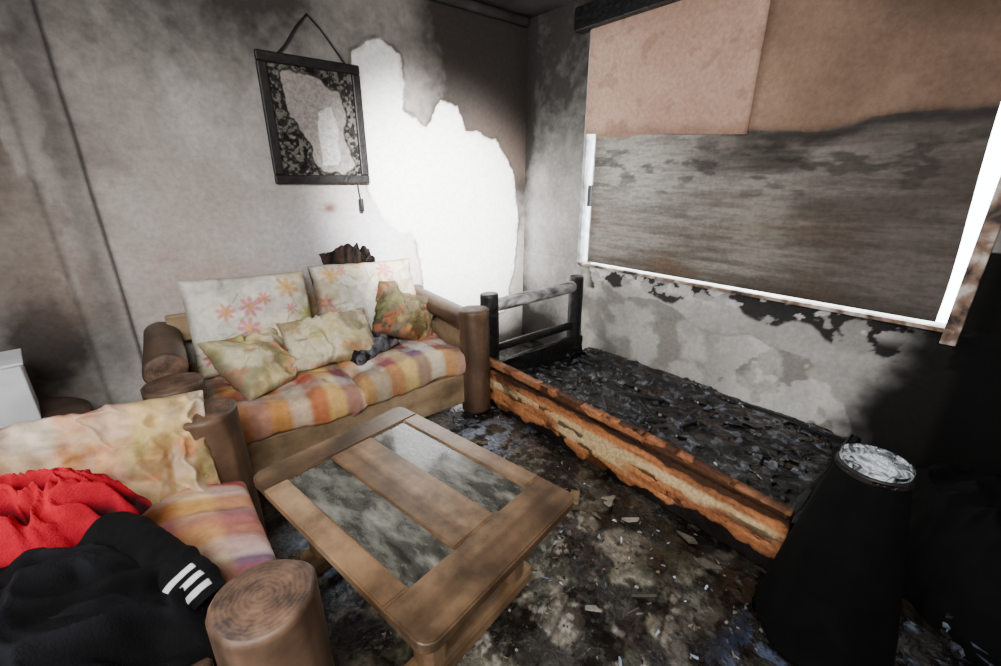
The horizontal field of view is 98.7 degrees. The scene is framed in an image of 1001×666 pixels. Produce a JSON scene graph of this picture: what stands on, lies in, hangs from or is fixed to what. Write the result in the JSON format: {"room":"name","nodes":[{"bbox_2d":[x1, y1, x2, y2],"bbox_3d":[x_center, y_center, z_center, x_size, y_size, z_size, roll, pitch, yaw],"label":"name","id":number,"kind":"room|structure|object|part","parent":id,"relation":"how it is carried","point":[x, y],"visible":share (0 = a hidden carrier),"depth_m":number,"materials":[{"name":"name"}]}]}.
{"room":"burned living room","nodes":[
{"label":"burned living room","id":0,"kind":"room"},
{"bbox_2d":[0,0,527,409],"bbox_3d":[-1.423,-0.806,2.712,4.320,2.780,0.006,-16,25,-37],"label":"wall","id":1,"kind":"structure","parent":0,"point":[136,162],"depth_m":2.43,"materials":[{"name":"paint"}]},
{"bbox_2d":[253,13,369,211],"bbox_3d":[-1.154,-1.349,2.715,0.610,1.141,0.042,-16,25,-37],"label":"picture frame","id":2,"kind":"object","parent":1,"relation":"attached to","point":[313,107],"visible":1,"depth_m":2.71,"materials":[{"name":"black paint"}]},
{"bbox_3d":[-1.157,-1.642,2.615,0.610,0.055,0.032,-16,25,-37],"label":"rail","id":3,"kind":"part","parent":2,"relation":"part of","materials":[{"name":"black paint"}]},
{"bbox_3d":[-1.144,-1.775,2.576,0.409,0.245,0.024,-16,25,-37],"label":"hanging cord","id":4,"kind":"part","parent":2,"relation":"part of","materials":[{"name":"black fabric"}]},
{"bbox_3d":[-1.157,-1.013,2.838,0.610,0.055,0.032,-16,25,-37],"label":"rail","id":5,"kind":"part","parent":2,"relation":"part of","materials":[{"name":"black paint"}]},
{"bbox_2d":[435,0,528,26],"bbox_3d":[-1.387,-2.076,2.239,4.150,0.065,0.065,-16,25,-37],"label":"trim","id":6,"kind":"structure","parent":1,"relation":"attached to","point":[470,5],"depth_m":3.23,"materials":[{"name":"black wood"}]},
{"bbox_2d":[473,0,575,18],"bbox_3d":[-0.024,-1.592,0.626,4.600,0.100,4.700,-16,25,-37],"label":"ceiling","id":7,"kind":"structure","parent":0,"point":[529,9],"depth_m":3.25,"materials":[{"name":"black paint"}]},
{"bbox_2d":[257,335,976,665],"bbox_3d":[-0.024,1.048,1.566,4.380,0.015,4.480,-16,25,-37],"label":"floor","id":8,"kind":"structure","parent":0,"point":[355,630],"depth_m":1.66,"materials":[{"name":"black"}]},
{"bbox_2d":[37,397,93,418],"bbox_3d":[-2.161,0.661,1.870,0.693,0.500,0.697,-16,25,-37],"label":"side table","id":9,"kind":"object","parent":8,"relation":"on","point":[49,406],"visible":0.19,"depth_m":2.01,"materials":[{"name":"brown wood"}]},
{"bbox_2d":[0,349,41,428],"bbox_3d":[-2.192,0.259,1.831,0.240,0.273,0.280,17,26,39],"label":"carton","id":10,"kind":"object","parent":9,"relation":"on","point":[19,402],"visible":0.98,"depth_m":1.82,"materials":[{"name":"white cardboard"}]},
{"bbox_2d":[0,390,334,665],"bbox_3d":[-1.155,0.637,1.036,1.126,1.105,1.215,-16,25,-37],"label":"armchair","id":11,"kind":"object","parent":8,"relation":"on","point":[187,454],"visible":0.62,"depth_m":1.33,"materials":[{"name":"fabric"}]},
{"bbox_2d":[0,467,151,567],"bbox_3d":[-1.221,0.437,0.996,0.616,0.189,0.264,-16,25,-37],"label":"cloth","id":12,"kind":"object","parent":11,"relation":"on","point":[55,507],"visible":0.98,"depth_m":1.03,"materials":[{"name":"fabric"}]},
{"bbox_2d":[0,390,220,504],"bbox_3d":[-1.407,0.468,1.286,0.940,0.420,0.323,-11,-16,-41],"label":"cushion","id":13,"kind":"object","parent":11,"relation":"on","point":[166,450],"depth_m":1.41,"materials":[{"name":"fabric"}]},
{"bbox_2d":[0,511,225,665],"bbox_3d":[-1.005,0.637,0.800,0.829,0.323,0.673,-16,25,-37],"label":"jacket","id":14,"kind":"object","parent":11,"relation":"on","point":[130,592],"visible":0.99,"depth_m":0.89,"materials":[{"name":"fabric"}]},
{"bbox_3d":[-0.856,0.799,0.648,0.740,0.142,0.142,-14,24,-38],"label":"arm","id":15,"kind":"part","parent":11,"relation":"part of"},
{"bbox_2d":[141,481,275,582],"bbox_3d":[-1.046,0.770,1.146,0.800,0.276,0.860,-16,25,-37],"label":"seat cushion","id":16,"kind":"object","parent":11,"relation":"on","point":[220,519],"depth_m":1.34,"materials":[{"name":"fabric"}]},
{"bbox_3d":[-1.111,0.613,1.723,0.220,0.690,0.222,-16,25,-37],"label":"post","id":17,"kind":"part","parent":11,"relation":"part of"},
{"bbox_3d":[-0.491,0.868,1.006,0.209,0.690,0.204,-16,25,-37],"label":"post","id":18,"kind":"part","parent":11,"relation":"part of","materials":[{"name":"brown wood"}]},
{"bbox_2d":[140,258,489,475],"bbox_3d":[-1.036,0.130,2.642,1.800,0.982,0.981,-16,25,-37],"label":"sofa","id":19,"kind":"object","parent":8,"relation":"on","point":[427,376],"visible":0.7,"depth_m":2.49,"materials":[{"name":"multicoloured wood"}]},
{"bbox_3d":[-1.743,0.096,2.230,0.178,0.172,0.650,-15,24,-35],"label":"arm","id":20,"kind":"part","parent":19,"relation":"part of"},
{"bbox_3d":[-1.429,0.530,1.984,0.231,0.670,0.229,-16,25,-37],"label":"post","id":21,"kind":"part","parent":19,"relation":"part of","materials":[{"name":"brown wood"}]},
{"bbox_2d":[176,271,311,378],"bbox_3d":[-1.476,-0.067,2.578,0.660,0.560,0.246,-13,5,-40],"label":"cushion","id":22,"kind":"object","parent":19,"relation":"on","point":[217,309],"depth_m":2.46,"materials":[{"name":"fabric"}]},
{"bbox_2d":[197,327,312,400],"bbox_3d":[-1.323,0.158,2.380,0.370,0.326,0.457,9,21,23],"label":"throw pillow","id":23,"kind":"object","parent":19,"relation":"on","point":[255,365],"visible":0.93,"depth_m":2.23,"materials":[{"name":"fabric"}]},
{"bbox_2d":[204,362,367,445],"bbox_3d":[-1.298,0.334,2.493,0.760,0.266,0.860,-16,25,-37],"label":"seat cushion","id":24,"kind":"object","parent":19,"relation":"on","point":[332,397],"depth_m":2.26,"materials":[{"name":"fabric"}]},
{"bbox_2d":[275,307,373,371],"bbox_3d":[-1.049,0.031,2.649,0.540,0.288,0.351,-14,24,-33],"label":"throw pillow","id":25,"kind":"object","parent":19,"relation":"on","point":[317,341],"visible":0.95,"depth_m":2.57,"materials":[{"name":"fabric"}]},
{"bbox_2d":[318,243,375,264],"bbox_3d":[-1.043,-0.506,2.965,0.221,0.244,0.373,18,26,40],"label":"cloth","id":26,"kind":"object","parent":19,"relation":"on","point":[347,253],"visible":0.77,"depth_m":2.89,"materials":[{"name":"fabric"}]},
{"bbox_2d":[307,258,415,330],"bbox_3d":[-0.914,-0.230,2.997,0.720,0.540,0.315,-12,3,-36],"label":"cushion","id":27,"kind":"object","parent":19,"relation":"on","point":[336,287],"depth_m":2.88,"materials":[{"name":"fabric"}]},
{"bbox_2d":[350,330,399,365],"bbox_3d":[-0.823,0.092,2.729,0.179,0.201,0.340,11,22,28],"label":"rag","id":28,"kind":"object","parent":19,"relation":"on","point":[381,342],"visible":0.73,"depth_m":2.69,"materials":[{"name":"fabric"}]},
{"bbox_2d":[336,332,465,405],"bbox_3d":[-0.752,0.167,2.915,0.740,0.273,0.860,-16,25,-38],"label":"seat cushion","id":29,"kind":"object","parent":19,"relation":"on","point":[410,371],"depth_m":2.63,"materials":[{"name":"fabric"}]},
{"bbox_2d":[372,281,433,340],"bbox_3d":[-0.657,-0.132,2.968,0.456,0.464,0.367,-5,20,-14],"label":"throw pillow","id":30,"kind":"object","parent":19,"relation":"on","point":[398,313],"visible":0.94,"depth_m":2.88,"materials":[{"name":"fabric"}]},
{"bbox_3d":[-0.480,-0.206,3.139,0.154,0.152,0.791,-16,28,-37],"label":"arm","id":31,"kind":"part","parent":19,"relation":"part of"},
{"bbox_3d":[-0.456,0.076,3.185,0.040,0.440,0.720,-16,25,-37],"label":"arm panel","id":32,"kind":"part","parent":19,"relation":"part of","materials":[{"name":"brown wood"}]},
{"bbox_3d":[-0.168,0.183,2.883,0.198,0.720,0.192,-16,25,-37],"label":"post","id":33,"kind":"part","parent":19,"relation":"part of","materials":[{"name":"brown wood"}]},
{"bbox_2d":[253,407,573,665],"bbox_3d":[-0.337,0.764,1.647,1.012,0.445,0.704,16,25,37],"label":"coffee table","id":34,"kind":"object","parent":8,"relation":"on","point":[433,528],"visible":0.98,"depth_m":1.45,"materials":[{"name":"brown wood"}]},
{"bbox_3d":[-0.726,0.745,1.710,0.085,0.360,0.085,16,25,37],"label":"leg","id":35,"kind":"part","parent":34,"relation":"part of","materials":[{"name":"brown wood"}]},
{"bbox_3d":[-0.469,0.608,1.458,0.710,0.006,0.176,16,25,37],"label":"glass pane","id":36,"kind":"part","parent":34,"relation":"part of","materials":[{"name":"grey glass"}]},
{"bbox_3d":[-0.221,0.887,1.310,0.085,0.360,0.085,16,25,37],"label":"leg","id":37,"kind":"part","parent":34,"relation":"part of","materials":[{"name":"brown wood"}]},
{"bbox_3d":[-0.236,0.515,1.719,0.710,0.006,0.176,16,25,37],"label":"glass pane","id":38,"kind":"part","parent":34,"relation":"part of","materials":[{"name":"grey glass"}]},
{"bbox_3d":[0.036,0.784,1.599,0.085,0.360,0.085,16,25,37],"label":"leg","id":39,"kind":"part","parent":34,"relation":"part of","materials":[{"name":"brown wood"}]},
{"bbox_2d":[377,413,780,665],"bbox_3d":[0.080,0.910,1.883,1.328,0.058,2.015,-16,25,-37],"label":"debris","id":40,"kind":"object","parent":8,"relation":"on","point":[704,562],"visible":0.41,"depth_m":1.76,"materials":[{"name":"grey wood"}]},
{"bbox_2d":[480,275,860,569],"bbox_3d":[0.908,0.241,2.666,1.157,0.783,2.025,-16,25,-37],"label":"bed","id":41,"kind":"object","parent":8,"relation":"on","point":[742,473],"visible":1,"depth_m":2.42,"materials":[{"name":"brown wood"}]},
{"bbox_3d":[-0.073,0.095,3.057,0.136,0.770,0.129,-16,25,-37],"label":"post","id":42,"kind":"part","parent":41,"relation":"part of","materials":[{"name":"black wood"}]},
{"bbox_3d":[0.288,0.018,3.352,0.830,0.067,0.063,-16,25,-37],"label":"rail","id":43,"kind":"part","parent":41,"relation":"part of","materials":[{"name":"black wood"}]},
{"bbox_3d":[0.273,-0.283,3.231,0.810,0.094,0.096,-16,25,-37],"label":"head rail","id":44,"kind":"part","parent":41,"relation":"part of","materials":[{"name":"grey wood"}]},
{"bbox_3d":[0.619,-0.098,3.599,0.114,0.770,0.123,-16,25,-37],"label":"post","id":45,"kind":"part","parent":41,"relation":"part of","materials":[{"name":"black wood"}]},
{"bbox_2d":[754,443,917,665],"bbox_3d":[1.123,0.718,1.389,0.390,0.715,0.385,1,20,3],"label":"lampshade","id":46,"kind":"object","parent":8,"relation":"on","point":[831,594],"visible":1,"depth_m":1.30,"materials":[{"name":"black fabric"}]},
{"bbox_3d":[1.119,0.392,1.284,0.172,0.029,0.173,-16,25,-37],"label":"glass","id":47,"kind":"part","parent":46,"relation":"part of","materials":[{"name":"white glass"}]},
{"bbox_2d":[902,463,1000,665],"bbox_3d":[1.725,0.911,1.303,0.877,0.450,1.851,12,23,31],"label":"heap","id":48,"kind":"object","parent":8,"relation":"on","point":[952,580],"visible":0.79,"depth_m":1.55,"materials":[{"name":"black wood"}]},
{"bbox_2d":[522,0,1000,472],"bbox_3d":[1.622,-0.699,2.409,0.005,2.780,4.420,-16,25,-37],"label":"wall","id":49,"kind":"structure","parent":0,"point":[910,395],"depth_m":2.73,"materials":[{"name":"paint"}]},
{"bbox_2d":[576,262,953,333],"bbox_3d":[1.388,-0.303,2.833,0.050,0.022,2.290,-16,25,-37],"label":"sill","id":50,"kind":"structure","parent":49,"relation":"attached to","point":[939,328],"depth_m":2.48,"materials":[{"name":"white plastic"}]},
{"bbox_2d":[574,0,1000,345],"bbox_3d":[1.391,-1.139,2.558,0.197,1.890,2.460,-16,25,-37],"label":"window","id":51,"kind":"structure","parent":49,"relation":"in","point":[592,136],"depth_m":2.70,"materials":[{"name":"paint"}]},
{"bbox_3d":[0.668,-1.381,3.370,0.035,1.720,0.030,-16,25,-37],"label":"frame","id":52,"kind":"part","parent":51,"relation":"part of","materials":[{"name":"white plastic"}]},
{"bbox_2d":[587,185,592,205],"bbox_3d":[0.714,-1.095,3.433,0.030,0.160,0.030,-16,25,-37],"label":"latch","id":53,"kind":"object","parent":51,"relation":"attached to","point":[590,187],"visible":0.96,"depth_m":3.42,"materials":[{"name":"black paint"}]},
{"bbox_3d":[0.747,-1.361,3.346,0.025,1.640,0.035,-16,25,-37],"label":"mullion","id":54,"kind":"part","parent":51,"relation":"part of","materials":[{"name":"white plastic"}]},
{"bbox_3d":[1.337,-1.952,2.249,0.090,0.150,2.420,-16,25,-37],"label":"curtain rail","id":55,"kind":"part","parent":51,"relation":"part of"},
{"bbox_2d":[588,0,1000,321],"bbox_3d":[1.403,-1.087,2.508,0.022,1.634,2.126,-16,25,-37],"label":"plywood board","id":56,"kind":"object","parent":51,"relation":"attached to","point":[852,181],"visible":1,"depth_m":2.19,"materials":[{"name":"wood"}]},
{"bbox_2d":[585,0,770,133],"bbox_3d":[1.028,-1.672,2.749,0.012,0.815,1.195,-16,25,-37],"label":"sheet","id":57,"kind":"object","parent":56,"relation":"attached to","point":[683,66],"visible":1,"depth_m":2.66,"materials":[{"name":"beige fabric"}]},
{"bbox_3d":[2.112,-0.768,1.739,0.045,1.740,0.055,-16,25,-37],"label":"frame","id":58,"kind":"part","parent":51,"relation":"part of","materials":[{"name":"white plastic"}]}
]}

